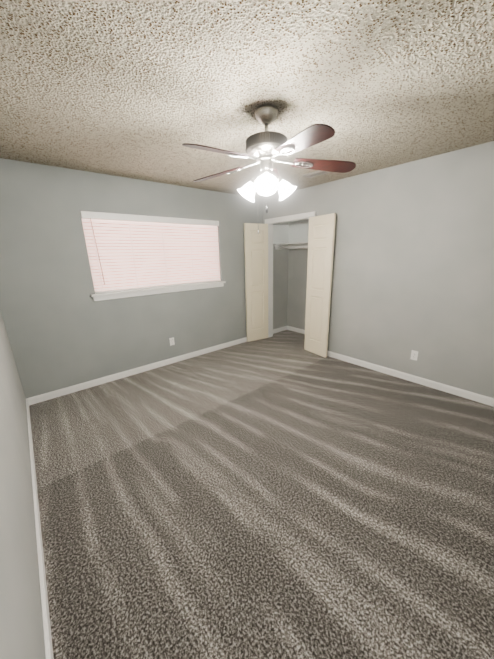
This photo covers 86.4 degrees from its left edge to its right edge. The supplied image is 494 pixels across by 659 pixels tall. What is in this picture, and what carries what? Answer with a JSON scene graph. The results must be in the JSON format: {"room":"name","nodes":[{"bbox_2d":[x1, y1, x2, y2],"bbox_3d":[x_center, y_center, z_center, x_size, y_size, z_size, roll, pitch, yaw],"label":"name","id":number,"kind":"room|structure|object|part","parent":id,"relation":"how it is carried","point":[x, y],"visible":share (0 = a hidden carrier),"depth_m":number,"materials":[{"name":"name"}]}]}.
{"room":"empty bedroom","nodes":[
{"label":"empty bedroom","id":0,"kind":"room"},
{"bbox_2d":[0,311,45,658],"bbox_3d":[-1.151,0.072,1.005,0.120,2.440,4.120,-14,20,-38],"label":"wall","id":1,"kind":"structure","parent":0,"point":[21,629],"depth_m":1.10,"materials":[{"name":"grey paint"}]},
{"bbox_2d":[26,398,53,658],"bbox_3d":[-1.453,1.078,1.801,0.013,0.085,2.883,-14,20,-38],"label":"baseboard","id":2,"kind":"structure","parent":1,"relation":"attached to","point":[42,576],"depth_m":1.35,"materials":[{"name":"white paint"}]},
{"bbox_2d":[0,158,288,398],"bbox_3d":[-0.853,-0.767,3.928,4.520,2.440,0.120,-14,20,-38],"label":"wall","id":3,"kind":"structure","parent":0,"point":[64,329],"depth_m":3.08,"materials":[{"name":"grey paint"}]},
{"bbox_2d":[30,337,246,404],"bbox_3d":[-1.039,0.445,3.990,3.600,0.085,0.013,-14,20,-38],"label":"baseboard","id":4,"kind":"structure","parent":3,"relation":"attached to","point":[64,391],"depth_m":3.50,"materials":[{"name":"white paint"}]},
{"bbox_2d":[80,211,220,292],"bbox_3d":[-1.146,-1.044,3.586,1.820,0.905,0.127,-14,20,-38],"label":"window blinds","id":5,"kind":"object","parent":3,"relation":"in","point":[114,245],"depth_m":3.43,"materials":[{"name":"white plastic"}]},
{"bbox_2d":[91,225,102,288],"bbox_3d":[-1.737,-0.851,3.049,0.008,0.815,0.002,-14,20,-38],"label":"blind cord","id":6,"kind":"object","parent":5,"relation":"hanging from","point":[91,225],"depth_m":3.06,"materials":[{"name":"white fabric"}]},
{"bbox_2d":[90,218,104,284],"bbox_3d":[-1.722,-0.894,3.033,0.039,0.747,0.026,-14,20,-38],"label":"blind wand","id":7,"kind":"object","parent":5,"relation":"hanging from","point":[97,250],"visible":0.94,"depth_m":3.02,"materials":[{"name":"beige plastic"}]},
{"bbox_3d":[-1.125,-1.039,3.562,1.816,0.899,0.062,-14,20,-38],"label":"window blind rails","id":8,"kind":"part","parent":5,"relation":"part of","materials":[{"name":"white plastic"}]},
{"bbox_2d":[91,281,225,300],"bbox_3d":[-1.109,-0.561,3.694,1.920,0.085,0.112,-14,20,-38],"label":"window sill","id":9,"kind":"structure","parent":3,"relation":"attached to","point":[133,293],"depth_m":3.52,"materials":[{"name":"white paint"}]},
{"bbox_2d":[169,337,174,345],"bbox_3d":[-1.102,0.176,3.869,0.070,0.115,0.007,-14,20,-38],"label":"electrical outlet","id":10,"kind":"object","parent":3,"relation":"attached to","point":[171,341],"visible":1,"depth_m":3.87,"materials":[{"name":"white plastic"}]},
{"bbox_2d":[273,326,285,333],"bbox_3d":[0.626,0.016,5.346,0.540,0.085,0.013,-14,20,-38],"label":"baseboard","id":11,"kind":"structure","parent":3,"relation":"attached to","point":[280,329],"depth_m":5.37,"materials":[{"name":"white paint"}]},
{"bbox_2d":[0,0,493,198],"bbox_3d":[0.452,-1.591,2.064,4.520,0.100,4.240,-14,20,-38],"label":"ceiling","id":12,"kind":"structure","parent":0,"point":[145,90],"depth_m":1.44,"materials":[{"name":"white paint"}]},
{"bbox_2d":[182,104,355,233],"bbox_3d":[0.102,-1.058,1.792,1.178,0.760,1.221,-14,20,-38],"label":"fan","id":13,"kind":"object","parent":12,"relation":"hanging from","point":[266,149],"visible":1,"depth_m":1.72,"materials":[{"name":"brown wood"}]},
{"bbox_2d":[302,170,330,177],"bbox_3d":[0.823,-1.840,3.114,0.150,0.013,0.300,-14,20,-38],"label":"ceiling vent","id":14,"kind":"object","parent":12,"relation":"in","point":[314,174],"visible":0.77,"depth_m":3.11,"materials":[{"name":"white metal"}]},
{"bbox_2d":[29,330,493,658],"bbox_3d":[0.515,0.851,2.759,4.520,0.100,4.240,-14,20,-38],"label":"floor","id":15,"kind":"structure","parent":0,"point":[284,494],"depth_m":1.62,"materials":[{"name":"carpet"}]},
{"bbox_2d":[287,219,308,329],"bbox_3d":[2.157,-0.800,3.774,0.120,2.440,4.000,-14,20,-38],"label":"wall","id":16,"kind":"structure","parent":0,"point":[297,274],"depth_m":5.06,"materials":[{"name":"paint"}]},
{"bbox_2d":[274,242,307,248],"bbox_3d":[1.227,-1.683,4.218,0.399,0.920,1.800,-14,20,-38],"label":"closet shelf","id":17,"kind":"object","parent":16,"relation":"attached to","point":[299,245],"visible":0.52,"depth_m":4.80,"materials":[{"name":"white paint"}]},
{"bbox_3d":[1.166,-1.357,4.249,0.032,0.032,1.764,-14,20,-38],"label":"rod","id":18,"kind":"part","parent":17,"relation":"part of","materials":[{"name":"white paint"}]},
{"bbox_2d":[286,326,304,333],"bbox_3d":[1.422,0.133,4.865,0.013,0.085,1.800,-14,20,-38],"label":"baseboard","id":19,"kind":"structure","parent":16,"relation":"attached to","point":[290,328],"depth_m":5.35,"materials":[{"name":"white paint"}]},
{"bbox_2d":[263,141,493,397],"bbox_3d":[1.639,-0.667,3.353,0.120,2.440,4.000,-14,20,-38],"label":"wall","id":20,"kind":"structure","parent":0,"point":[413,261],"depth_m":2.94,"materials":[{"name":"grey paint"}]},
{"bbox_2d":[244,223,267,341],"bbox_3d":[0.175,-0.780,4.616,0.452,2.015,0.035,-10,18,-28],"label":"closet door","id":21,"kind":"structure","parent":20,"relation":"in","point":[256,263],"depth_m":4.57,"materials":[{"name":"beige paint"}]},
{"bbox_2d":[265,211,315,337],"bbox_3d":[0.716,-0.782,4.450,0.152,2.106,1.030,-14,20,-38],"label":"trim","id":22,"kind":"structure","parent":20,"relation":"attached to","point":[289,218],"depth_m":4.62,"materials":[{"name":"white paint"}]},
{"bbox_2d":[304,213,335,357],"bbox_3d":[1.050,-0.593,3.879,0.035,2.015,0.452,-11,18,-30],"label":"closet door","id":23,"kind":"structure","parent":20,"relation":"in","point":[321,235],"depth_m":3.83,"materials":[{"name":"beige paint"}]},
{"bbox_2d":[327,350,493,406],"bbox_3d":[1.963,0.580,3.242,0.013,0.085,2.855,-14,20,-38],"label":"baseboard","id":24,"kind":"structure","parent":20,"relation":"attached to","point":[483,399],"depth_m":3.13,"materials":[{"name":"white paint"}]},
{"bbox_2d":[410,350,417,360],"bbox_3d":[1.989,0.308,3.128,0.007,0.115,0.070,-14,20,-38],"label":"electrical outlet","id":25,"kind":"object","parent":20,"relation":"attached to","point":[414,355],"visible":1,"depth_m":3.13,"materials":[{"name":"white plastic"}]}
]}

